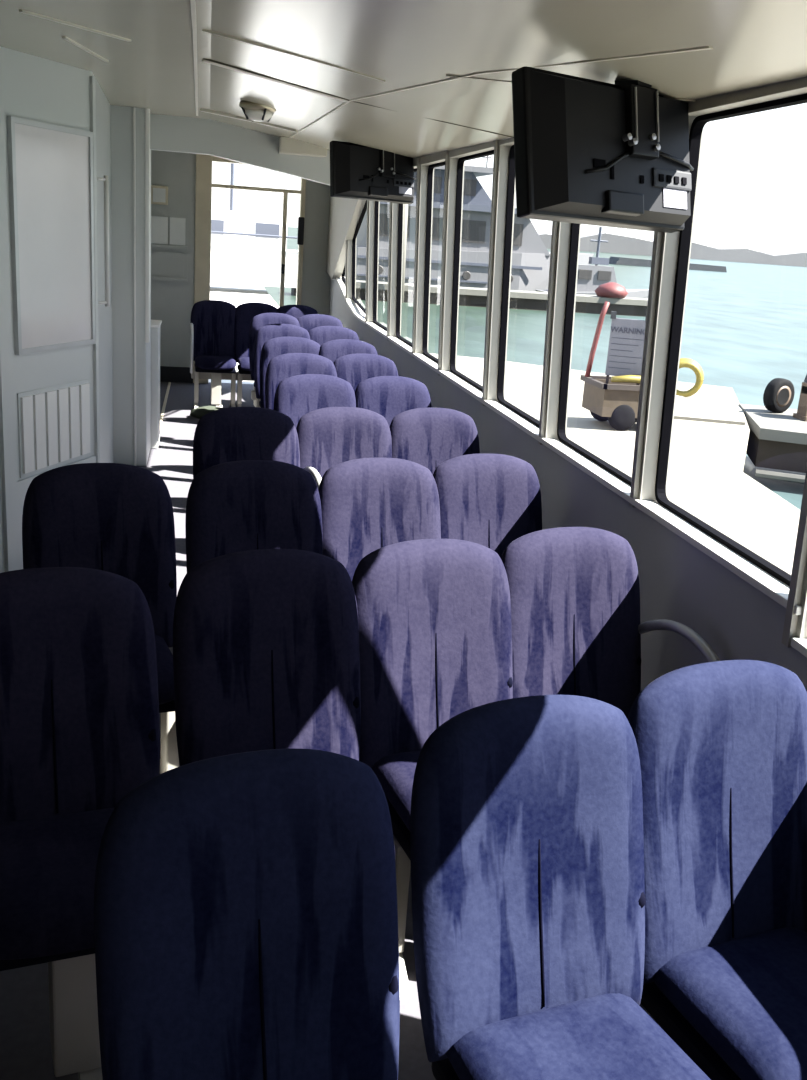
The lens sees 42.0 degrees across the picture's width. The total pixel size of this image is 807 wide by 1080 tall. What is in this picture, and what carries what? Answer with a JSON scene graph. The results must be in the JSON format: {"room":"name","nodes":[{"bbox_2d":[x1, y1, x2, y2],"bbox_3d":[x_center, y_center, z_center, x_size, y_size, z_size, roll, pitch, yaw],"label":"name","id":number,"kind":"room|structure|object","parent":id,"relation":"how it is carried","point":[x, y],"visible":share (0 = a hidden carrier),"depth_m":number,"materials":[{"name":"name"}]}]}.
{"room":"ship interior","nodes":[
{"label":"ship interior","id":0,"kind":"room"},
{"bbox_2d":[0,47,93,572],"bbox_3d":[-2.026,-0.775,4.103,0.080,2.460,2.930,8,17,14],"label":"door","id":1,"kind":"structure","parent":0,"point":[35,88],"depth_m":4.93,"materials":[{"name":"grey laminate"}]},
{"bbox_2d":[0,49,99,571],"bbox_3d":[-1.704,-1.006,5.077,0.020,2.400,0.830,8,17,14],"label":"trim","id":2,"kind":"structure","parent":1,"relation":"attached to","point":[7,411],"depth_m":4.85,"materials":[{"name":"grey laminate"}]},
{"bbox_2d":[7,116,95,354],"bbox_3d":[-1.660,-1.430,5.003,0.022,1.030,0.660,8,17,14],"label":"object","id":3,"kind":"object","parent":1,"relation":"attached to","point":[50,166],"visible":1,"depth_m":4.97,"materials":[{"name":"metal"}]},
{"bbox_2d":[17,379,89,477],"bbox_3d":[-1.728,-0.566,5.236,0.020,0.405,0.610,8,17,14],"label":"air vent","id":4,"kind":"object","parent":1,"relation":"in","point":[54,421],"visible":1,"depth_m":5.20,"materials":[{"name":"grey metal"}]},
{"bbox_2d":[17,455,95,505],"bbox_3d":[-1.751,-0.304,5.309,0.014,0.120,0.720,8,17,14],"label":"baseboard","id":5,"kind":"structure","parent":1,"relation":"attached to","point":[23,484],"depth_m":5.05,"materials":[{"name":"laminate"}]},
{"bbox_2d":[97,175,109,306],"bbox_3d":[-1.549,-1.526,5.375,0.023,0.650,0.098,15,19,32],"label":"grab rail","id":6,"kind":"object","parent":1,"relation":"attached to","point":[105,179],"visible":0.99,"depth_m":5.39,"materials":[{"name":"metal"}]},
{"bbox_2d":[92,73,112,462],"bbox_3d":[-1.894,-1.478,6.497,0.100,2.480,2.259,0,17,-13],"label":"wall","id":7,"kind":"structure","parent":0,"point":[103,124],"depth_m":6.29,"materials":[{"name":"paint"}]},
{"bbox_2d":[110,105,150,465],"bbox_3d":[-1.980,-1.835,7.621,0.255,2.520,0.600,1,17,-11],"label":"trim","id":8,"kind":"structure","parent":7,"relation":"attached to","point":[121,117],"depth_m":7.36,"materials":[{"name":"metal"}]},
{"bbox_2d":[133,107,149,465],"bbox_3d":[-1.839,-1.723,7.382,0.105,2.460,0.065,1,17,-11],"label":"trim","id":9,"kind":"structure","parent":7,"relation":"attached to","point":[147,111],"depth_m":7.26,"materials":[{"name":"white paint"}]},
{"bbox_2d":[151,150,329,366],"bbox_3d":[-1.901,-2.991,11.531,2.500,2.550,0.100,1,17,-11],"label":"wall","id":10,"kind":"structure","parent":0,"point":[172,302],"depth_m":11.48,"materials":[{"name":"paint"}]},
{"bbox_2d":[151,185,167,204],"bbox_3d":[-2.585,-3.649,11.114,0.180,0.190,0.066,1,17,-11],"label":"wall speaker","id":11,"kind":"object","parent":10,"relation":"attached to","point":[159,194],"visible":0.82,"depth_m":11.08,"materials":[{"name":"beige plastic"}]},
{"bbox_2d":[153,188,165,202],"bbox_3d":[-2.580,-3.641,11.086,0.130,0.140,0.008,1,17,-11],"label":"grille","id":12,"kind":"object","parent":11,"relation":"attached to","point":[159,194],"depth_m":11.08,"materials":[{"name":"paper"}]},
{"bbox_2d":[151,212,187,281],"bbox_3d":[-2.528,-3.146,11.282,0.410,0.700,0.060,1,17,-11],"label":"rack","id":13,"kind":"object","parent":10,"relation":"attached to","point":[169,231],"visible":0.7,"depth_m":11.28,"materials":[{"name":"plastic"}]},
{"bbox_2d":[160,366,192,382],"bbox_3d":[-2.678,-1.847,11.678,0.665,0.170,0.012,1,17,-11],"label":"baseboard","id":14,"kind":"structure","parent":10,"relation":"attached to","point":[167,374],"depth_m":11.70,"materials":[{"name":"plastic"}]},
{"bbox_2d":[193,154,305,383],"bbox_3d":[-1.705,-2.918,11.563,1.170,2.420,0.150,1,17,-11],"label":"door","id":15,"kind":"structure","parent":10,"relation":"in","point":[203,195],"depth_m":11.35,"materials":[{"name":"beige metal"}]},
{"bbox_2d":[297,217,303,244],"bbox_3d":[-1.122,-3.376,11.467,0.065,0.290,0.069,1,17,-11],"label":"door closer","id":16,"kind":"structure","parent":15,"relation":"attached to","point":[300,236],"depth_m":11.44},
{"bbox_2d":[0,382,669,1079],"bbox_3d":[-1.319,0.337,5.010,3.700,0.080,14.500,1,17,-11],"label":"floor","id":17,"kind":"structure","parent":0,"point":[25,1042],"depth_m":2.53,"materials":[{"name":"carpet"}]},
{"bbox_2d":[0,567,159,1079],"bbox_3d":[-0.727,0.621,2.230,0.466,1.019,0.567,-3,18,-22],"label":"passenger seat","id":18,"kind":"object","parent":17,"relation":"on","point":[80,724],"visible":0.7,"depth_m":2.28,"materials":[{"name":"fabric"}]},
{"bbox_2d":[0,807,114,959],"bbox_3d":[-0.699,0.689,2.171,0.431,0.107,0.410,-3,18,-22],"label":"cushion","id":19,"kind":"object","parent":18,"relation":"on","point":[49,855],"depth_m":2.06,"materials":[{"name":"fabric"}]},
{"bbox_2d":[22,463,178,773],"bbox_3d":[-0.905,0.318,3.219,0.466,1.019,0.567,-2,18,-21],"label":"passenger seat","id":20,"kind":"object","parent":17,"relation":"on","point":[116,518],"visible":0.38,"depth_m":3.28,"materials":[{"name":"fabric"}]},
{"bbox_2d":[155,634,173,704],"bbox_3d":[-0.879,0.386,3.159,0.431,0.107,0.410,-2,18,-21],"label":"cushion","id":21,"kind":"object","parent":20,"relation":"on","point":[164,655],"depth_m":3.08,"materials":[{"name":"fabric"}]},
{"bbox_2d":[151,320,161,448],"bbox_3d":[-2.135,-1.241,8.316,0.410,0.972,0.400,1,17,-11],"label":"base cabinet","id":22,"kind":"object","parent":17,"relation":"on","point":[155,324],"visible":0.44,"depth_m":8.19,"materials":[{"name":"grey laminate"}]},
{"bbox_2d":[190,406,222,418],"bbox_3d":[-1.785,-1.192,9.767,0.401,0.113,0.285,1,17,-11],"label":"cloth bundle","id":23,"kind":"object","parent":17,"relation":"on","point":[198,412],"visible":0.51,"depth_m":9.67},
{"bbox_2d":[190,300,236,408],"bbox_3d":[-1.825,-1.779,10.145,0.474,1.019,0.567,0,17,-13],"label":"passenger seat","id":24,"kind":"object","parent":17,"relation":"on","point":[212,322],"visible":0.98,"depth_m":10.19,"materials":[{"name":"fabric"}]},
{"bbox_2d":[195,355,236,369],"bbox_3d":[-1.807,-1.711,10.082,0.431,0.107,0.410,0,17,-13],"label":"cushion","id":25,"kind":"object","parent":24,"relation":"on","point":[202,362],"depth_m":9.93,"materials":[{"name":"fabric"}]},
{"bbox_2d":[94,748,399,1079],"bbox_3d":[-0.168,0.878,1.490,0.466,1.019,0.567,-3,18,-23],"label":"passenger seat","id":26,"kind":"object","parent":17,"relation":"on","point":[246,913],"visible":1,"depth_m":1.55,"materials":[{"name":"fabric"}]},
{"bbox_2d":[185,460,322,571],"bbox_3d":[-0.445,0.294,3.414,0.466,1.019,0.567,-2,17,-21],"label":"passenger seat","id":27,"kind":"object","parent":17,"relation":"on","point":[242,505],"visible":0.23,"depth_m":3.47,"materials":[{"name":"fabric"}]},
{"bbox_2d":[234,302,276,406],"bbox_3d":[-1.418,-1.773,10.223,0.466,1.019,0.567,0,17,-13],"label":"passenger seat","id":28,"kind":"object","parent":17,"relation":"on","point":[245,312],"visible":0.33,"depth_m":10.26,"materials":[{"name":"fabric"}]},
{"bbox_2d":[238,357,249,370],"bbox_3d":[-1.404,-1.705,10.159,0.431,0.107,0.410,0,17,-13],"label":"cushion","id":29,"kind":"object","parent":28,"relation":"on","point":[244,364],"depth_m":9.98,"materials":[{"name":"fabric"}]},
{"bbox_2d":[193,407,321,487],"bbox_3d":[-0.618,-0.009,4.405,0.474,1.019,0.567,-2,17,-20],"label":"passenger seat","id":30,"kind":"object","parent":17,"relation":"on","point":[229,434],"visible":0.21,"depth_m":4.46,"materials":[{"name":"fabric"}]},
{"bbox_2d":[249,313,299,407],"bbox_3d":[-1.102,-1.448,9.192,0.466,1.019,0.567,-1,17,-16],"label":"passenger seat","id":31,"kind":"object","parent":17,"relation":"on","point":[263,319],"visible":0.17,"depth_m":9.22,"materials":[{"name":"fabric"}]},
{"bbox_2d":[254,324,309,406],"bbox_3d":[-0.923,-1.153,8.232,0.466,1.019,0.567,-1,17,-16],"label":"passenger seat","id":32,"kind":"object","parent":17,"relation":"on","point":[265,333],"visible":0.17,"depth_m":8.27,"materials":[{"name":"fabric"}]},
{"bbox_2d":[173,549,394,847],"bbox_3d":[-0.278,0.582,2.471,0.466,1.019,0.567,-2,18,-21],"label":"passenger seat","id":33,"kind":"object","parent":17,"relation":"on","point":[266,649],"visible":0.42,"depth_m":2.53,"materials":[{"name":"fabric"}]},
{"bbox_2d":[260,336,320,407],"bbox_3d":[-0.751,-0.876,7.330,0.466,1.019,0.567,-1,17,-17],"label":"passenger seat","id":34,"kind":"object","parent":17,"relation":"on","point":[277,346],"visible":0.15,"depth_m":7.36,"materials":[{"name":"fabric"}]},
{"bbox_2d":[276,305,317,318],"bbox_3d":[-1.035,-1.767,10.296,0.466,1.019,0.567,0,17,-13],"label":"passenger seat","id":35,"kind":"object","parent":17,"relation":"on","point":[296,311],"visible":0.13,"depth_m":10.36,"materials":[{"name":"fabric"}]},
{"bbox_2d":[265,353,336,409],"bbox_3d":[-0.589,-0.600,6.426,0.466,1.019,0.567,-1,17,-18],"label":"passenger seat","id":36,"kind":"object","parent":17,"relation":"on","point":[281,367],"visible":0.16,"depth_m":6.46,"materials":[{"name":"fabric"}]},
{"bbox_2d":[274,374,355,426],"bbox_3d":[-0.425,-0.329,5.542,0.466,1.019,0.567,-2,17,-19],"label":"passenger seat","id":37,"kind":"object","parent":17,"relation":"on","point":[296,396],"visible":0.2,"depth_m":5.59,"materials":[{"name":"fabric"}]},
{"bbox_2d":[297,314,342,330],"bbox_3d":[-0.730,-1.476,9.380,0.466,1.019,0.567,-1,17,-16],"label":"passenger seat","id":38,"kind":"object","parent":17,"relation":"on","point":[308,322],"visible":0.06,"depth_m":9.44,"materials":[{"name":"fabric"}]},
{"bbox_2d":[308,326,358,345],"bbox_3d":[-0.539,-1.161,8.354,0.466,1.019,0.567,-1,17,-16],"label":"passenger seat","id":39,"kind":"object","parent":17,"relation":"on","point":[321,334],"visible":0.09,"depth_m":8.41,"materials":[{"name":"fabric"}]},
{"bbox_2d":[296,407,391,487],"bbox_3d":[-0.217,-0.031,4.578,0.466,1.019,0.567,-2,17,-20],"label":"passenger seat","id":40,"kind":"object","parent":17,"relation":"on","point":[328,437],"visible":0.25,"depth_m":4.63,"materials":[{"name":"fabric"}]},
{"bbox_2d":[319,339,377,362],"bbox_3d":[-0.361,-0.876,7.424,0.466,1.019,0.567,-1,17,-17],"label":"passenger seat","id":41,"kind":"object","parent":17,"relation":"on","point":[332,350],"visible":0.12,"depth_m":7.47,"materials":[{"name":"fabric"}]},
{"bbox_2d":[333,353,397,391],"bbox_3d":[-0.206,-0.633,6.636,0.466,1.019,0.567,-1,17,-18],"label":"passenger seat","id":42,"kind":"object","parent":17,"relation":"on","point":[356,368],"visible":0.09,"depth_m":6.69,"materials":[{"name":"fabric"}]},
{"bbox_2d":[318,458,440,580],"bbox_3d":[-0.035,0.272,3.590,0.466,1.019,0.567,-2,17,-21],"label":"passenger seat","id":43,"kind":"object","parent":17,"relation":"on","point":[368,505],"visible":0.27,"depth_m":3.64,"materials":[{"name":"fabric"}]},
{"bbox_2d":[355,376,431,426],"bbox_3d":[-0.015,-0.342,5.688,0.466,1.019,0.567,-2,17,-19],"label":"passenger seat","id":44,"kind":"object","parent":17,"relation":"on","point":[387,396],"visible":0.12,"depth_m":5.75,"materials":[{"name":"fabric"}]},
{"bbox_2d":[352,539,512,999],"bbox_3d":[0.125,0.557,2.656,0.466,1.019,0.567,-2,18,-21],"label":"passenger seat","id":45,"kind":"object","parent":17,"relation":"on","point":[435,626],"visible":0.48,"depth_m":2.70,"materials":[{"name":"fabric"}]},
{"bbox_2d":[372,750,420,830],"bbox_3d":[0.152,0.625,2.595,0.431,0.107,0.410,-2,18,-21],"label":"cushion","id":46,"kind":"object","parent":45,"relation":"on","point":[394,769],"depth_m":2.58,"materials":[{"name":"fabric"}]},
{"bbox_2d":[389,407,479,474],"bbox_3d":[0.187,-0.047,4.733,0.466,1.019,0.567,-2,17,-20],"label":"passenger seat","id":47,"kind":"object","parent":17,"relation":"on","point":[430,437],"visible":0.16,"depth_m":4.79,"materials":[{"name":"fabric"}]},
{"bbox_2d":[433,453,541,557],"bbox_3d":[0.354,0.241,3.791,0.466,1.019,0.567,-2,17,-21],"label":"passenger seat","id":48,"kind":"object","parent":17,"relation":"on","point":[489,500],"visible":0.24,"depth_m":3.85,"materials":[{"name":"fabric"}]},
{"bbox_2d":[410,695,710,1079],"bbox_3d":[0.281,0.834,1.752,0.466,1.019,0.567,-3,18,-23],"label":"passenger seat","id":49,"kind":"object","parent":17,"relation":"on","point":[527,837],"visible":1,"depth_m":1.79,"materials":[{"name":"fabric"}]},
{"bbox_2d":[446,993,710,1079],"bbox_3d":[0.311,0.902,1.692,0.431,0.107,0.410,-3,18,-23],"label":"cushion","id":50,"kind":"object","parent":49,"relation":"on","point":[528,1036],"depth_m":1.75,"materials":[{"name":"fabric"}]},
{"bbox_2d":[501,527,719,717],"bbox_3d":[0.522,0.524,2.869,0.474,1.019,0.567,-2,18,-21],"label":"passenger seat","id":51,"kind":"object","parent":17,"relation":"on","point":[577,630],"visible":0.41,"depth_m":2.93,"materials":[{"name":"fabric"}]},
{"bbox_2d":[627,660,806,1079],"bbox_3d":[0.686,0.797,1.976,0.474,1.019,0.567,-3,18,-23],"label":"passenger seat","id":52,"kind":"object","parent":17,"relation":"on","point":[722,745],"visible":0.89,"depth_m":2.00,"materials":[{"name":"fabric"}]},
{"bbox_2d":[653,927,806,1079],"bbox_3d":[0.712,0.865,1.915,0.431,0.107,0.410,-3,18,-23],"label":"cushion","id":53,"kind":"object","parent":52,"relation":"on","point":[734,998],"depth_m":1.91,"materials":[{"name":"fabric"}]},
{"bbox_2d":[0,0,806,157],"bbox_3d":[-1.253,-1.951,4.321,3.700,0.518,14.500,1,17,-11],"label":"ceiling","id":54,"kind":"structure","parent":0,"point":[402,43],"depth_m":3.28,"materials":[{"name":"paint"}]},
{"bbox_2d":[19,10,130,41],"bbox_3d":[-1.149,-1.822,3.716,0.015,0.022,0.552,11,18,23],"label":"trim","id":55,"kind":"structure","parent":54,"relation":"attached to","point":[21,11],"depth_m":3.69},
{"bbox_2d":[62,36,107,61],"bbox_3d":[-1.302,-2.020,4.317,0.015,0.026,0.658,3,16,-2],"label":"trim","id":56,"kind":"structure","parent":54,"relation":"attached to","point":[63,37],"depth_m":4.26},
{"bbox_2d":[190,0,197,115],"bbox_3d":[-0.753,-1.807,3.768,0.023,0.127,7.400,1,17,-11],"label":"trim","id":57,"kind":"structure","parent":54,"relation":"attached to","point":[193,4],"depth_m":3.95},
{"bbox_2d":[150,114,329,185],"bbox_3d":[-0.934,-2.823,7.736,1.820,0.467,0.120,1,17,-11],"label":"trim","id":58,"kind":"structure","parent":54,"relation":"attached to","point":[167,133],"depth_m":7.60,"materials":[{"name":"paint"}]},
{"bbox_2d":[200,109,297,131],"bbox_3d":[-0.991,-2.694,6.732,0.632,0.110,0.075,5,16,2],"label":"trim","id":59,"kind":"structure","parent":54,"relation":"attached to","point":[202,110],"depth_m":6.71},
{"bbox_2d":[239,101,275,121],"bbox_3d":[-0.797,-2.342,5.752,0.210,0.091,0.210,1,17,-11],"label":"ceiling lamp","id":60,"kind":"object","parent":54,"relation":"attached to","point":[252,111],"visible":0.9,"depth_m":5.69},
{"bbox_2d":[202,29,385,81],"bbox_3d":[-0.376,-1.701,3.682,0.652,0.112,0.013,0,17,-15],"label":"trim","id":61,"kind":"structure","parent":54,"relation":"attached to","point":[203,30],"depth_m":3.66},
{"bbox_2d":[279,137,326,157],"bbox_3d":[-0.729,-2.851,7.622,0.340,0.110,0.150,1,17,-11],"label":"trim","id":62,"kind":"structure","parent":54,"relation":"attached to","point":[288,146],"depth_m":7.55,"materials":[{"name":"plastic"}]},
{"bbox_2d":[202,58,513,137],"bbox_3d":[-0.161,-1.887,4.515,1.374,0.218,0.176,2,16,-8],"label":"trim","id":63,"kind":"structure","parent":54,"relation":"attached to","point":[214,61],"depth_m":4.50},
{"bbox_2d":[330,140,415,203],"bbox_3d":[-0.186,-2.379,6.731,0.583,0.396,0.160,-5,19,-28],"label":"television","id":64,"kind":"object","parent":54,"relation":"hanging from","point":[360,172],"visible":0.85,"depth_m":6.68,"materials":[{"name":"black plastic"}]},
{"bbox_2d":[290,46,712,136],"bbox_3d":[-0.173,-1.945,4.779,0.231,0.176,5.623,-1,17,-16],"label":"trim","id":65,"kind":"structure","parent":54,"relation":"attached to","point":[707,47],"depth_m":3.06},
{"bbox_2d":[446,74,695,101],"bbox_3d":[0.458,-1.340,3.090,0.859,0.104,0.040,16,20,36],"label":"trim","id":66,"kind":"structure","parent":54,"relation":"attached to","point":[674,98],"depth_m":3.20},
{"bbox_2d":[512,66,693,232],"bbox_3d":[0.552,-1.057,2.801,0.579,0.427,0.182,-7,19,-33],"label":"television","id":67,"kind":"object","parent":54,"relation":"hanging from","point":[587,151],"visible":1,"depth_m":2.74,"materials":[{"name":"black plastic"}]},
{"bbox_2d":[329,277,806,690],"bbox_3d":[0.449,-0.286,5.095,0.085,1.410,14.400,1,17,-11],"label":"wall","id":68,"kind":"structure","parent":0,"point":[678,582],"depth_m":3.21,"materials":[{"name":"paint"}]},
{"bbox_2d":[345,237,356,300],"bbox_3d":[-0.516,-2.642,10.232,0.127,0.623,0.068,1,17,-11],"label":"trim","id":69,"kind":"structure","parent":68,"relation":"attached to","point":[348,253],"depth_m":10.21,"materials":[{"name":"paint"}]},
{"bbox_2d":[352,200,366,312],"bbox_3d":[-0.362,-2.630,9.515,0.080,1.151,1.342,1,17,-11],"label":"window","id":70,"kind":"structure","parent":68,"relation":"in","point":[354,299],"depth_m":10.12,"materials":[{"name":"black metal"}]},
{"bbox_2d":[365,200,379,324],"bbox_3d":[-0.263,-2.436,8.844,0.154,1.238,0.068,1,17,-11],"label":"trim","id":71,"kind":"structure","parent":68,"relation":"attached to","point":[370,204],"depth_m":8.84,"materials":[{"name":"paint"}]},
{"bbox_2d":[373,201,386,330],"bbox_3d":[-0.137,-2.263,8.305,0.081,1.168,1.092,1,17,-11],"label":"window","id":72,"kind":"structure","parent":68,"relation":"in","point":[376,202],"depth_m":8.82,"materials":[{"name":"black metal"}]},
{"bbox_2d":[387,203,403,339],"bbox_3d":[-0.060,-2.101,7.753,0.154,1.238,0.068,1,17,-11],"label":"trim","id":73,"kind":"structure","parent":68,"relation":"attached to","point":[394,207],"depth_m":7.75,"materials":[{"name":"paint"}]},
{"bbox_2d":[396,168,416,346],"bbox_3d":[0.056,-1.946,7.269,0.081,1.168,0.972,1,17,-11],"label":"window","id":74,"kind":"structure","parent":68,"relation":"in","point":[400,217],"depth_m":7.73,"materials":[{"name":"black rubber"}]},
{"bbox_2d":[412,158,433,357],"bbox_3d":[0.122,-1.801,6.774,0.154,1.238,0.068,1,17,-11],"label":"trim","id":75,"kind":"structure","parent":68,"relation":"attached to","point":[422,170],"depth_m":6.74,"materials":[{"name":"paint"}]},
{"bbox_2d":[422,162,444,362],"bbox_3d":[0.220,-1.676,6.389,0.081,1.168,0.762,1,17,-11],"label":"window","id":76,"kind":"structure","parent":68,"relation":"in","point":[431,167],"depth_m":6.72,"materials":[{"name":"black rubber"}]},
{"bbox_2d":[437,150,464,374],"bbox_3d":[0.268,-1.561,5.992,0.154,1.238,0.068,1,17,-11],"label":"trim","id":77,"kind":"structure","parent":68,"relation":"attached to","point":[450,181],"depth_m":5.96,"materials":[{"name":"paint"}]},
{"bbox_2d":[450,150,493,390],"bbox_3d":[0.385,-1.403,5.500,0.081,1.168,0.992,1,17,-11],"label":"window","id":78,"kind":"structure","parent":68,"relation":"in","point":[462,160],"depth_m":5.92,"materials":[{"name":"black rubber"}]},
{"bbox_2d":[482,140,515,405],"bbox_3d":[0.454,-1.255,4.995,0.154,1.238,0.068,1,17,-11],"label":"trim","id":79,"kind":"structure","parent":68,"relation":"attached to","point":[501,152],"depth_m":4.96,"materials":[{"name":"paint"}]},
{"bbox_2d":[497,145,539,426],"bbox_3d":[0.561,-1.114,4.558,0.081,1.168,0.872,1,17,-11],"label":"window","id":80,"kind":"structure","parent":68,"relation":"in","point":[511,170],"depth_m":4.94,"materials":[{"name":"black rubber"}]},
{"bbox_2d":[538,221,580,444],"bbox_3d":[0.618,-0.984,4.110,0.154,1.238,0.068,1,17,-11],"label":"trim","id":81,"kind":"structure","parent":68,"relation":"attached to","point":[561,231],"depth_m":4.12,"materials":[{"name":"paint"}]},
{"bbox_2d":[326,77,806,278],"bbox_3d":[0.481,-1.388,4.763,0.090,1.110,14.400,1,17,-11],"label":"trim","id":82,"kind":"structure","parent":68,"relation":"attached to","point":[344,213],"depth_m":5.53,"materials":[{"name":"paint"}]},
{"bbox_2d":[336,277,806,657],"bbox_3d":[0.479,-0.761,4.945,0.097,0.457,14.380,1,17,-11],"label":"trim","id":83,"kind":"structure","parent":68,"relation":"attached to","point":[752,574],"depth_m":3.30,"materials":[{"name":"white paint"}]},
{"bbox_2d":[557,223,631,485],"bbox_3d":[0.729,-0.837,3.652,0.081,1.168,0.917,1,17,-11],"label":"window","id":84,"kind":"structure","parent":68,"relation":"in","point":[574,238],"depth_m":4.09,"materials":[{"name":"black rubber"}]},
{"bbox_2d":[629,116,702,507],"bbox_3d":[0.791,-0.700,3.183,0.154,1.238,0.068,1,17,-11],"label":"window frame","id":85,"kind":"structure","parent":68,"relation":"attached to","point":[665,245],"depth_m":3.20,"materials":[{"name":"paint"}]},
{"bbox_2d":[655,93,806,586],"bbox_3d":[0.901,-0.534,2.736,0.079,1.128,0.907,1,17,-11],"label":"window","id":86,"kind":"structure","parent":68,"relation":"in","point":[697,126],"depth_m":3.09,"materials":[{"name":"black rubber"}]},
{"bbox_2d":[782,468,806,646],"bbox_3d":[0.959,-0.363,2.281,0.152,1.273,0.068,1,17,-11],"label":"trim","id":87,"kind":"structure","parent":68,"relation":"attached to","point":[795,626],"depth_m":2.40,"materials":[{"name":"paint"}]},
{"label":"outside","id":88,"kind":"structure","parent":0,"visible":0},
{"bbox_2d":[539,232,806,266],"bbox_3d":[189.257,-125.802,458.806,300.000,17.000,30.000,1,17,-11],"label":"shore","id":89,"kind":"structure","parent":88,"point":[617,244],"depth_m":432.90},
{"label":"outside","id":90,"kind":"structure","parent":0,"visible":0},
{"bbox_2d":[429,353,799,574],"bbox_3d":[3.495,1.272,5.715,5.550,1.600,24.800,1,17,-11],"label":"dock","id":91,"kind":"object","parent":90,"point":[706,479],"depth_m":9.61,"materials":[{"name":"concrete"}]},
{"bbox_2d":[580,301,639,430],"bbox_3d":[2.316,-1.784,10.774,0.783,1.248,0.660,1,17,-11],"label":"cart","id":92,"kind":"object","parent":91,"relation":"on","point":[617,403],"visible":0.71,"depth_m":10.61,"materials":[{"name":"brown wood"}]},
{"bbox_2d":[582,379,639,417],"bbox_3d":[2.299,-1.464,10.869,0.710,0.300,0.600,1,17,-11],"label":"box","id":93,"kind":"object","parent":92,"relation":"on","point":[612,399],"depth_m":10.57,"materials":[{"name":"brown wood"}]},
{"bbox_2d":[605,311,646,384],"bbox_3d":[2.257,-1.809,10.698,0.400,0.990,0.065,7,17,10],"label":"warning sign","id":94,"kind":"object","parent":92,"relation":"in","point":[626,340],"visible":0.77,"depth_m":10.64,"materials":[{"name":"white metal"}]},
{"bbox_2d":[608,337,643,369],"bbox_3d":[2.260,-1.890,10.656,0.320,0.308,0.003,7,17,10],"label":"print","id":95,"kind":"object","parent":94,"relation":"attached to","point":[612,337],"depth_m":10.66},
{"bbox_2d":[611,375,640,383],"bbox_3d":[2.372,-1.616,10.581,0.586,0.082,0.100,1,17,-11],"label":"rope","id":96,"kind":"object","parent":92,"relation":"on","point":[626,378],"visible":0.53,"depth_m":10.54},
{"bbox_2d":[676,358,703,398],"bbox_3d":[3.573,-2.056,13.377,0.507,0.511,0.242,4,16,1],"label":"coil","id":97,"kind":"object","parent":91,"relation":"on","point":[693,365],"visible":0.61,"depth_m":13.29,"materials":[{"name":"yellow plastic"}]},
{"bbox_2d":[674,412,744,424],"bbox_3d":[3.297,-1.375,11.780,0.996,0.035,0.316,6,16,7],"label":"kerb","id":98,"kind":"object","parent":91,"relation":"on","point":[677,415],"visible":0.64,"depth_m":11.65,"materials":[{"name":"concrete"}]},
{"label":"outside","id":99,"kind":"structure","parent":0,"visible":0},
{"bbox_2d":[263,227,806,509],"bbox_3d":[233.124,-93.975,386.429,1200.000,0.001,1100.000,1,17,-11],"label":"harbour water","id":100,"kind":"structure","parent":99,"point":[745,325],"depth_m":32.57,"materials":[{"name":"liquid"}]},
{"bbox_2d":[402,204,407,302],"bbox_3d":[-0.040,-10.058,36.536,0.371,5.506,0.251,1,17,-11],"label":"window frame","id":101,"kind":"structure","parent":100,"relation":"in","point":[405,205],"depth_m":36.39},
{"bbox_2d":[291,280,647,316],"bbox_3d":[3.040,-8.852,38.648,14.200,0.730,1.600,1,17,-11],"label":"floating pier","id":102,"kind":"structure","parent":100,"relation":"on","point":[468,296],"depth_m":38.22,"materials":[{"name":"concrete"}]},
{"bbox_2d":[595,282,627,297],"bbox_3d":[7.721,-9.280,38.963,1.240,0.560,1.240,1,17,-11],"label":"buoy","id":103,"kind":"object","parent":102,"relation":"on","point":[610,289],"visible":1,"depth_m":38.56,"materials":[{"name":"paint"}]},
{"bbox_2d":[356,156,593,290],"bbox_3d":[3.598,-16.625,48.639,11.800,10.420,4.900,1,17,-11],"label":"motor yacht","id":104,"kind":"object","parent":100,"relation":"on","point":[530,267],"visible":0.28,"depth_m":47.25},
{"bbox_2d":[536,227,648,297],"bbox_3d":[8.965,-12.150,46.814,5.600,3.420,2.000,1,17,-11],"label":"boat","id":105,"kind":"object","parent":100,"relation":"on","point":[589,277],"visible":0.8,"depth_m":46.31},
{"bbox_2d":[609,256,726,271],"bbox_3d":[39.020,-40.846,156.225,18.000,1.450,4.000,1,17,-11],"label":"breakwater","id":106,"kind":"object","parent":100,"relation":"in","point":[612,260],"visible":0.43,"depth_m":153.87,"materials":[{"name":"stone"}]},
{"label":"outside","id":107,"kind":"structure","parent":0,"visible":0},
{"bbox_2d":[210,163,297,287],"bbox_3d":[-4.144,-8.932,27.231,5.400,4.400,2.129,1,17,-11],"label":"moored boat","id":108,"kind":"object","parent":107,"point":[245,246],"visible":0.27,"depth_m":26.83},
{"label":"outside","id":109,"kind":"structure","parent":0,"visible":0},
{"bbox_2d":[209,283,278,383],"bbox_3d":[-7.310,-4.933,21.615,9.600,0.100,21.900,1,17,-11],"label":"path","id":110,"kind":"structure","parent":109,"point":[235,294],"depth_m":26.42,"materials":[{"name":"concrete"}]},
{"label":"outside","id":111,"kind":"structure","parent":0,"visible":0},
{"bbox_2d":[739,404,806,482],"bbox_3d":[6.850,-0.718,11.348,6.186,0.530,2.470,8,17,13],"label":"pontoon","id":112,"kind":"object","parent":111,"point":[778,441],"visible":0.79,"depth_m":11.44,"materials":[{"name":"plastic"}]},
{"bbox_2d":[763,378,794,412],"bbox_3d":[4.476,-1.725,12.524,0.410,0.410,0.165,-6,19,-30],"label":"wheel","id":113,"kind":"object","parent":112,"relation":"on","point":[778,396],"visible":1,"depth_m":12.45,"materials":[{"name":"rubber"}]},
{"bbox_2d":[793,374,806,421],"bbox_3d":[4.854,-1.777,12.099,0.500,0.800,0.280,1,17,-11],"label":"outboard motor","id":114,"kind":"object","parent":112,"relation":"on","point":[801,414],"visible":1,"depth_m":12.13,"materials":[{"name":"metal"}]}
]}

